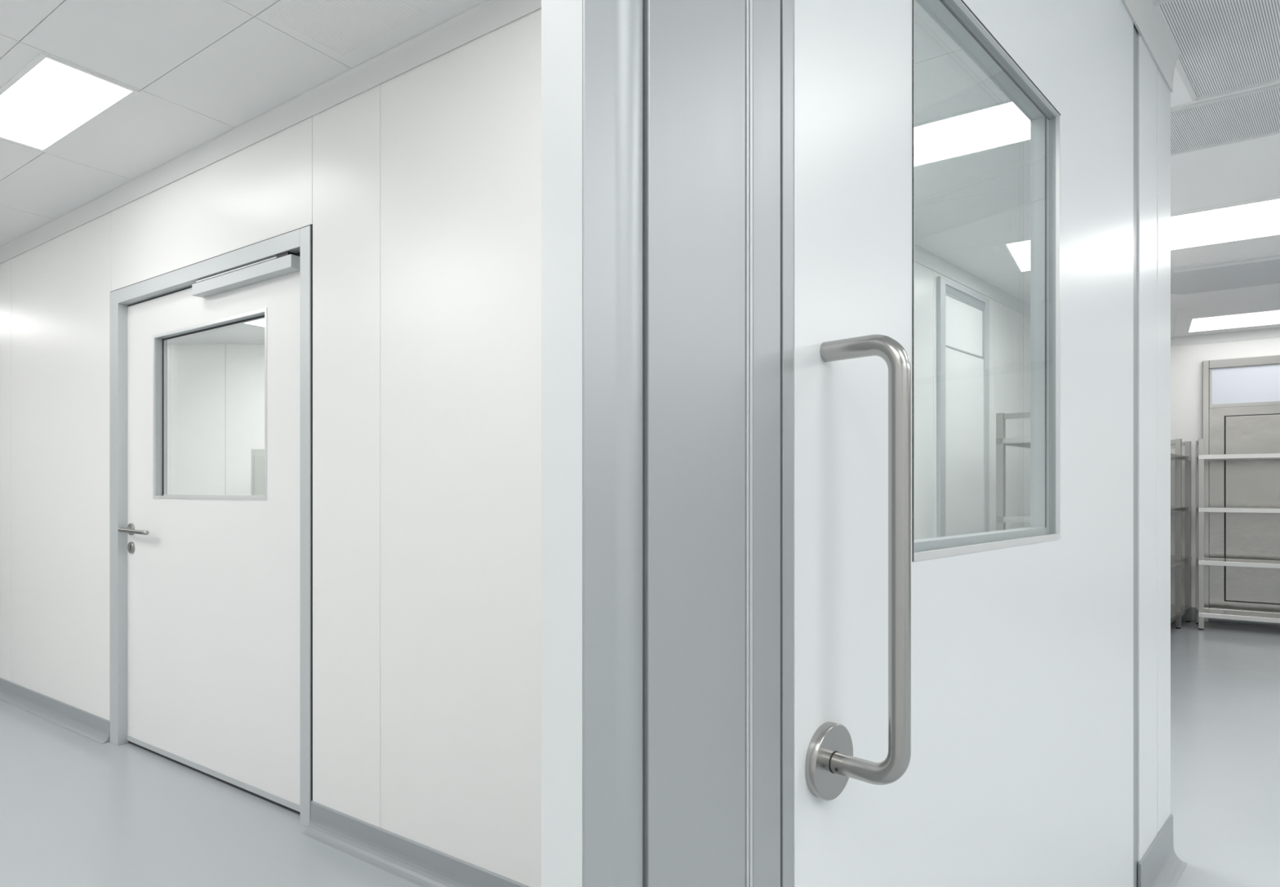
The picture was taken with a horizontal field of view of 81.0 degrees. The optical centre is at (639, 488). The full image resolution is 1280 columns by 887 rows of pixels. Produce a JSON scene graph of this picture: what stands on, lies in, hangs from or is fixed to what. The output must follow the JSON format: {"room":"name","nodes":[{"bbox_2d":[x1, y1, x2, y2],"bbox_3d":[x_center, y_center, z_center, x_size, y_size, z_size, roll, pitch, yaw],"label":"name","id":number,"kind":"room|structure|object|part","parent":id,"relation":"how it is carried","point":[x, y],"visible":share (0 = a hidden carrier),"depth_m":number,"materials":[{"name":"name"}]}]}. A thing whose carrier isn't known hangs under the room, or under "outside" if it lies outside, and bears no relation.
{"room":"clean room","nodes":[
{"label":"clean room","id":0,"kind":"room"},
{"bbox_2d":[167,343,264,494],"bbox_3d":[-4.850,-0.100,7.280,8.300,2.600,0.060,0,0,0],"label":"wall","id":1,"kind":"structure","parent":0,"point":[195,371],"depth_m":7.25,"materials":[{"name":"white paint"}]},
{"bbox_2d":[224,343,226,494],"bbox_3d":[-4.009,-0.100,7.248,0.008,2.600,0.005,0,0,0],"label":"strip","id":2,"kind":"object","parent":1,"relation":"attached to","point":[224,344],"visible":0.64,"depth_m":7.25,"materials":[{"name":"white metal"}]},
{"bbox_2d":[0,8,541,886],"bbox_3d":[-9.463,-0.100,8.264,22.828,2.600,0.060,0,0,34],"label":"wall","id":3,"kind":"structure","parent":0,"point":[420,190],"depth_m":2.41,"materials":[{"name":"white paint"}]},
{"bbox_2d":[0,676,109,744],"bbox_3d":[-5.568,1.151,5.585,7.329,0.098,0.045,0,0,34],"label":"baseboard","id":4,"kind":"structure","parent":3,"relation":"attached to","point":[94,727],"depth_m":3.89,"materials":[{"name":"grey plastic"}]},
{"bbox_2d":[118,251,300,813],"bbox_3d":[-1.812,0.160,3.126,1.476,2.074,0.112,0,0,34],"label":"door","id":5,"kind":"structure","parent":3,"relation":"in","point":[214,580],"depth_m":3.06,"materials":[{"name":"white metal"}]},
{"bbox_3d":[-2.383,0.188,3.510,0.054,0.054,0.010,0,0,34],"label":"lever handle","id":6,"kind":"part","parent":5,"relation":"part of","materials":[{"name":"silver metal"}]},
{"bbox_3d":[-1.796,1.172,3.150,1.476,0.024,0.053,0,0,34],"label":"seal rail","id":7,"kind":"part","parent":5,"relation":"part of","materials":[{"name":"silver metal"}]},
{"bbox_3d":[-1.591,-0.860,2.953,0.597,0.007,0.016,0,0,34],"label":"closer arm","id":8,"kind":"part","parent":5,"relation":"part of","materials":[{"name":"silver metal"}]},
{"bbox_2d":[109,223,312,826],"bbox_3d":[-1.822,0.132,3.130,1.634,2.136,0.066,0,0,34],"label":"door frame","id":9,"kind":"structure","parent":3,"relation":"attached to","point":[300,239],"depth_m":3.23,"materials":[{"name":"silver metal"}]},
{"bbox_2d":[0,0,541,263],"bbox_3d":[-4.306,-1.357,4.753,10.352,0.085,0.020,0,0,34],"label":"cove","id":10,"kind":"object","parent":3,"relation":"attached to","point":[486,16],"depth_m":2.66,"materials":[{"name":"white paint"}]},
{"bbox_2d":[301,800,529,886],"bbox_3d":[-0.593,1.151,2.245,1.391,0.098,0.045,0,0,34],"label":"baseboard","id":11,"kind":"structure","parent":3,"relation":"attached to","point":[421,864],"depth_m":2.38,"materials":[{"name":"grey plastic"}]},
{"bbox_2d":[541,0,582,886],"bbox_3d":[-0.060,-0.100,0.679,0.057,2.600,0.030,0,0,45],"label":"wall partition","id":12,"kind":"structure","parent":0,"point":[562,20],"depth_m":0.67,"materials":[{"name":"white"}]},
{"bbox_2d":[582,0,780,886],"bbox_3d":[0.040,-0.100,0.773,0.058,2.600,0.303,0,0,45],"label":"door frame","id":13,"kind":"structure","parent":12,"relation":"attached to","point":[682,98],"depth_m":0.73,"materials":[{"name":"silver metal"}]},
{"bbox_2d":[780,0,1133,886],"bbox_3d":[0.785,-0.065,1.445,0.158,2.510,1.701,0,0,45],"label":"door","id":14,"kind":"structure","parent":12,"relation":"in","point":[957,710],"depth_m":1.18,"materials":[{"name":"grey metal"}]},
{"bbox_3d":[0.621,-0.345,1.371,0.030,0.903,0.704,0,0,45],"label":"frame","id":15,"kind":"part","parent":14,"relation":"part of","materials":[{"name":"silver metal"}]},
{"bbox_2d":[0,0,1279,343],"bbox_3d":[2.130,-1.430,5.864,21.000,0.060,19.000,0,0,34],"label":"ceiling","id":16,"kind":"structure","parent":0,"point":[201,70],"depth_m":2.87,"materials":[{"name":"white tile"}]},
{"bbox_2d":[0,52,139,152],"bbox_3d":[-2.192,-1.399,2.759,0.847,0.005,0.282,0,0,34],"label":"recessed light","id":17,"kind":"object","parent":16,"relation":"in","point":[51,100],"visible":1,"depth_m":2.71,"materials":[{"name":"white plastic"}]},
{"bbox_2d":[244,318,264,327],"bbox_3d":[-2.744,-1.399,6.123,1.232,0.005,0.652,0,0,34],"label":"recessed light","id":18,"kind":"object","parent":16,"relation":"in","point":[260,322],"visible":0.07,"depth_m":6.31,"materials":[{"name":"white plastic"}]},
{"bbox_2d":[266,0,450,57],"bbox_3d":[-0.452,-1.400,1.936,1.410,0.003,0.250,0,0,34],"label":"tile","id":19,"kind":"structure","parent":16,"relation":"attached to","point":[340,27],"depth_m":2.23,"materials":[{"name":"white tile"}]},
{"bbox_2d":[914,99,1030,167],"bbox_3d":[1.280,-1.399,2.965,1.152,0.005,0.392,0,0,34],"label":"recessed light","id":20,"kind":"object","parent":16,"relation":"in","point":[1002,124],"visible":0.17,"depth_m":2.94,"materials":[{"name":"white plastic"}]},
{"bbox_2d":[1002,238,1030,272],"bbox_3d":[2.313,-1.399,4.514,0.139,0.005,0.698,0,0,34],"label":"recessed light","id":21,"kind":"object","parent":16,"relation":"in","point":[1019,251],"depth_m":4.45,"materials":[{"name":"white plastic"}]},
{"bbox_2d":[1153,0,1279,101],"bbox_3d":[2.455,-1.397,1.938,1.900,0.009,0.741,0,0,34],"label":"ceiling vent","id":22,"kind":"object","parent":16,"relation":"in","point":[1224,46],"visible":0.97,"depth_m":2.35,"materials":[{"name":"grey metal"}]},
{"bbox_2d":[1170,83,1279,155],"bbox_3d":[2.752,-1.397,2.501,2.036,0.009,0.456,0,0,34],"label":"ceiling vent","id":23,"kind":"object","parent":16,"relation":"in","point":[1255,113],"visible":0.56,"depth_m":2.85,"materials":[{"name":"grey metal"}]},
{"bbox_2d":[1170,197,1279,250],"bbox_3d":[3.114,-1.399,3.975,0.504,0.005,0.700,0,0,34],"label":"recessed light","id":24,"kind":"object","parent":16,"relation":"in","point":[1235,223],"depth_m":3.97,"materials":[{"name":"white plastic"}]},
{"bbox_2d":[1170,252,1279,294],"bbox_3d":[4.289,-1.385,4.540,1.820,0.031,0.730,0,0,34],"label":"ceiling beam","id":25,"kind":"structure","parent":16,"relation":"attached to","point":[1260,269],"depth_m":4.78,"materials":[{"name":"grey paint"}]},
{"bbox_2d":[1186,309,1279,333],"bbox_3d":[5.282,-1.399,6.042,1.397,0.005,0.662,0,0,34],"label":"recessed light","id":26,"kind":"object","parent":16,"relation":"in","point":[1267,317],"visible":1,"depth_m":6.25,"materials":[{"name":"white plastic"}]},
{"bbox_2d":[0,619,1279,886],"bbox_3d":[2.130,1.225,5.864,21.000,0.050,19.000,0,0,34],"label":"floor","id":27,"kind":"structure","parent":0,"point":[76,810],"depth_m":2.83,"materials":[{"name":"grey"}]},
{"bbox_2d":[251,448,264,494],"bbox_3d":[-2.949,0.425,6.768,0.900,1.549,0.464,0,0,0],"label":"cabinet","id":28,"kind":"object","parent":27,"relation":"on","point":[257,455],"visible":0.16,"depth_m":6.54,"materials":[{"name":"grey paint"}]},
{"bbox_3d":[-2.949,0.420,6.543,0.830,1.439,0.014,0,0,0],"label":"door","id":29,"kind":"part","parent":28,"relation":"part of","materials":[{"name":"grey paint"}]},
{"bbox_2d":[995,411,1030,530],"bbox_3d":[2.730,0.383,4.580,0.594,1.635,1.350,0,0,45],"label":"storage rack","id":30,"kind":"object","parent":27,"relation":"on","point":[1002,441],"visible":0.09,"depth_m":4.29,"materials":[{"name":"silver metal"}]},
{"bbox_3d":[2.074,0.377,4.308,0.040,1.623,0.040,0,0,45],"label":"leg","id":31,"kind":"part","parent":30,"relation":"part of","materials":[{"name":"silver metal"}]},
{"bbox_2d":[995,436,1030,448],"bbox_3d":[2.730,-0.273,4.580,0.594,0.038,1.350,0,0,45],"label":"shelf","id":32,"kind":"object","parent":30,"relation":"attached to","point":[1001,442],"depth_m":4.29,"materials":[{"name":"silver metal"}]},
{"bbox_2d":[996,514,1030,522],"bbox_3d":[2.730,0.177,4.580,0.594,0.038,1.350,0,0,45],"label":"shelf","id":33,"kind":"object","parent":30,"relation":"attached to","point":[1000,517],"depth_m":4.26,"materials":[{"name":"silver metal"}]},
{"bbox_3d":[2.269,-0.415,4.115,0.510,0.030,0.024,0,0,45],"label":"rail","id":34,"kind":"part","parent":30,"relation":"part of","materials":[{"name":"silver metal"}]},
{"bbox_2d":[1138,813,1187,886],"bbox_3d":[1.581,1.127,2.259,0.045,0.147,0.456,0,0,45],"label":"baseboard","id":35,"kind":"structure","parent":27,"relation":"on","point":[1159,865],"depth_m":2.29,"materials":[{"name":"grey plastic"}]},
{"bbox_2d":[1170,438,1191,628],"bbox_3d":[4.096,0.385,6.236,0.504,1.630,2.026,0,0,45],"label":"storage rack","id":36,"kind":"object","parent":27,"relation":"on","point":[1177,610],"visible":0.18,"depth_m":6.46,"materials":[{"name":"silver metal"}]},
{"bbox_3d":[4.788,-0.410,6.934,0.420,0.030,0.024,0,0,45],"label":"rail","id":37,"kind":"part","parent":36,"relation":"part of","materials":[{"name":"silver metal"}]},
{"bbox_3d":[4.632,0.379,6.450,0.040,1.618,0.040,0,0,45],"label":"leg","id":38,"kind":"part","parent":36,"relation":"part of","materials":[{"name":"silver metal"}]},
{"bbox_2d":[1170,603,1191,622],"bbox_3d":[4.096,1.072,6.236,0.504,0.038,2.026,0,0,45],"label":"shelf","id":39,"kind":"object","parent":36,"relation":"attached to","point":[1175,613],"depth_m":6.48,"materials":[{"name":"silver metal"}]},
{"bbox_2d":[1170,555,1191,568],"bbox_3d":[4.096,0.627,6.236,0.504,0.038,2.026,0,0,45],"label":"shelf","id":40,"kind":"object","parent":36,"relation":"attached to","point":[1175,561],"depth_m":6.45,"materials":[{"name":"silver metal"}]},
{"bbox_2d":[1170,506,1191,512],"bbox_3d":[4.096,0.177,6.236,0.504,0.038,2.026,0,0,45],"label":"shelf","id":41,"kind":"object","parent":36,"relation":"attached to","point":[1173,508],"depth_m":6.45,"materials":[{"name":"silver metal"}]},
{"bbox_2d":[1170,453,1191,460],"bbox_3d":[4.096,-0.273,6.236,0.504,0.038,2.026,0,0,45],"label":"shelf","id":42,"kind":"object","parent":36,"relation":"attached to","point":[1177,456],"depth_m":6.45,"materials":[{"name":"silver metal"}]},
{"bbox_3d":[4.952,0.379,6.773,0.040,1.618,0.040,0,0,45],"label":"leg","id":43,"kind":"part","parent":36,"relation":"part of","materials":[{"name":"silver metal"}]},
{"bbox_2d":[1195,438,1279,629],"bbox_3d":[5.683,0.385,5.999,1.970,1.630,0.374,0,0,34],"label":"storage rack","id":44,"kind":"object","parent":27,"relation":"on","point":[1202,611],"visible":1,"depth_m":6.38,"materials":[{"name":"silver metal"}]},
{"bbox_3d":[4.974,0.379,6.674,0.040,1.618,0.040,0,0,34],"label":"leg","id":45,"kind":"part","parent":44,"relation":"part of","materials":[{"name":"silver metal"}]},
{"bbox_3d":[4.790,0.379,6.400,0.040,1.618,0.040,0,0,34],"label":"leg","id":46,"kind":"part","parent":44,"relation":"part of","materials":[{"name":"silver metal"}]},
{"bbox_2d":[1195,607,1279,622],"bbox_3d":[5.683,1.072,5.999,1.970,0.038,0.374,0,0,34],"label":"shelf","id":47,"kind":"object","parent":44,"relation":"attached to","point":[1233,614],"depth_m":6.33,"materials":[{"name":"silver metal"}]},
{"bbox_2d":[1195,557,1279,568],"bbox_3d":[5.683,0.627,5.999,1.970,0.038,0.374,0,0,34],"label":"shelf","id":48,"kind":"object","parent":44,"relation":"attached to","point":[1201,562],"depth_m":6.31,"materials":[{"name":"silver metal"}]},
{"bbox_2d":[1195,506,1279,512],"bbox_3d":[5.683,0.177,5.999,1.970,0.038,0.374,0,0,34],"label":"shelf","id":49,"kind":"object","parent":44,"relation":"attached to","point":[1198,509],"depth_m":6.26,"materials":[{"name":"silver metal"}]},
{"bbox_2d":[1195,453,1279,460],"bbox_3d":[5.683,-0.273,5.999,1.970,0.038,0.374,0,0,34],"label":"shelf","id":50,"kind":"object","parent":44,"relation":"attached to","point":[1199,456],"depth_m":6.29,"materials":[{"name":"silver metal"}]},
{"bbox_2d":[914,261,1030,539],"bbox_3d":[2.462,-0.100,5.269,0.060,2.600,5.630,0,0,45],"label":"wall","id":51,"kind":"structure","parent":0,"point":[1009,328],"depth_m":5.19,"materials":[{"name":"white paint"}]},
{"bbox_2d":[937,275,989,537],"bbox_3d":[2.094,-0.046,4.838,0.024,2.492,0.791,0,0,45],"label":"door","id":52,"kind":"structure","parent":51,"relation":"in","point":[962,313],"depth_m":4.81,"materials":[{"name":"silver metal"}]},
{"bbox_3d":[2.093,-1.044,4.842,0.016,0.330,0.628,0,0,45],"label":"panel frame","id":53,"kind":"part","parent":52,"relation":"part of","materials":[{"name":"grey metal"}]},
{"bbox_2d":[914,244,1030,317],"bbox_3d":[2.494,-1.359,5.237,0.030,0.082,5.630,0,0,45],"label":"cove","id":54,"kind":"object","parent":51,"relation":"attached to","point":[922,256],"visible":0.32,"depth_m":4.88,"materials":[{"name":"white"}]},
{"bbox_2d":[1133,22,1170,886],"bbox_3d":[0.926,-0.100,1.665,0.050,2.600,2.212,0,0,45],"label":"wall panel","id":55,"kind":"object","parent":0,"point":[1151,93],"visible":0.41,"depth_m":2.22,"materials":[{"name":"white laminate"}]},
{"bbox_2d":[1121,0,1180,92],"bbox_3d":[1.308,-1.343,1.994,0.030,0.115,1.208,0,0,45],"label":"cove","id":56,"kind":"object","parent":55,"relation":"attached to","point":[1148,19],"visible":1,"depth_m":2.22,"materials":[{"name":"white paint"}]},
{"bbox_2d":[1170,337,1279,607],"bbox_3d":[7.609,-0.100,5.172,8.134,2.600,0.060,0,0,34],"label":"wall","id":57,"kind":"structure","parent":0,"point":[1186,361],"depth_m":6.86,"materials":[{"name":"white paint"}]},
{"bbox_2d":[1170,327,1279,346],"bbox_3d":[7.666,-1.359,5.079,7.734,0.082,0.030,0,0,34],"label":"cove","id":58,"kind":"object","parent":57,"relation":"attached to","point":[1273,332],"depth_m":6.71,"materials":[{"name":"white"}]},
{"bbox_2d":[1181,606,1279,627],"bbox_3d":[7.662,1.140,5.073,7.734,0.120,0.045,0,0,34],"label":"baseboard","id":59,"kind":"structure","parent":57,"relation":"attached to","point":[1193,609],"depth_m":6.67,"materials":[{"name":"grey plastic"}]},
{"bbox_2d":[1202,355,1279,622],"bbox_3d":[5.763,0.020,6.351,1.600,2.360,0.040,0,0,34],"label":"door","id":60,"kind":"structure","parent":57,"relation":"in","point":[1241,396],"depth_m":6.64,"materials":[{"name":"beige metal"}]},
{"bbox_3d":[5.763,1.085,6.350,1.468,0.030,0.018,0,0,34],"label":"rail","id":61,"kind":"part","parent":60,"relation":"part of","materials":[{"name":"silver metal"}]},
{"bbox_3d":[5.766,-0.911,6.356,1.500,0.360,0.028,0,0,34],"label":"transom frame","id":62,"kind":"part","parent":60,"relation":"part of","materials":[{"name":"silver metal"}]},
{"bbox_3d":[5.765,-0.926,6.362,1.457,0.331,0.020,0,0,34],"label":"transom pane","id":63,"kind":"part","parent":60,"relation":"part of","materials":[{"name":"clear glass"}]}
]}

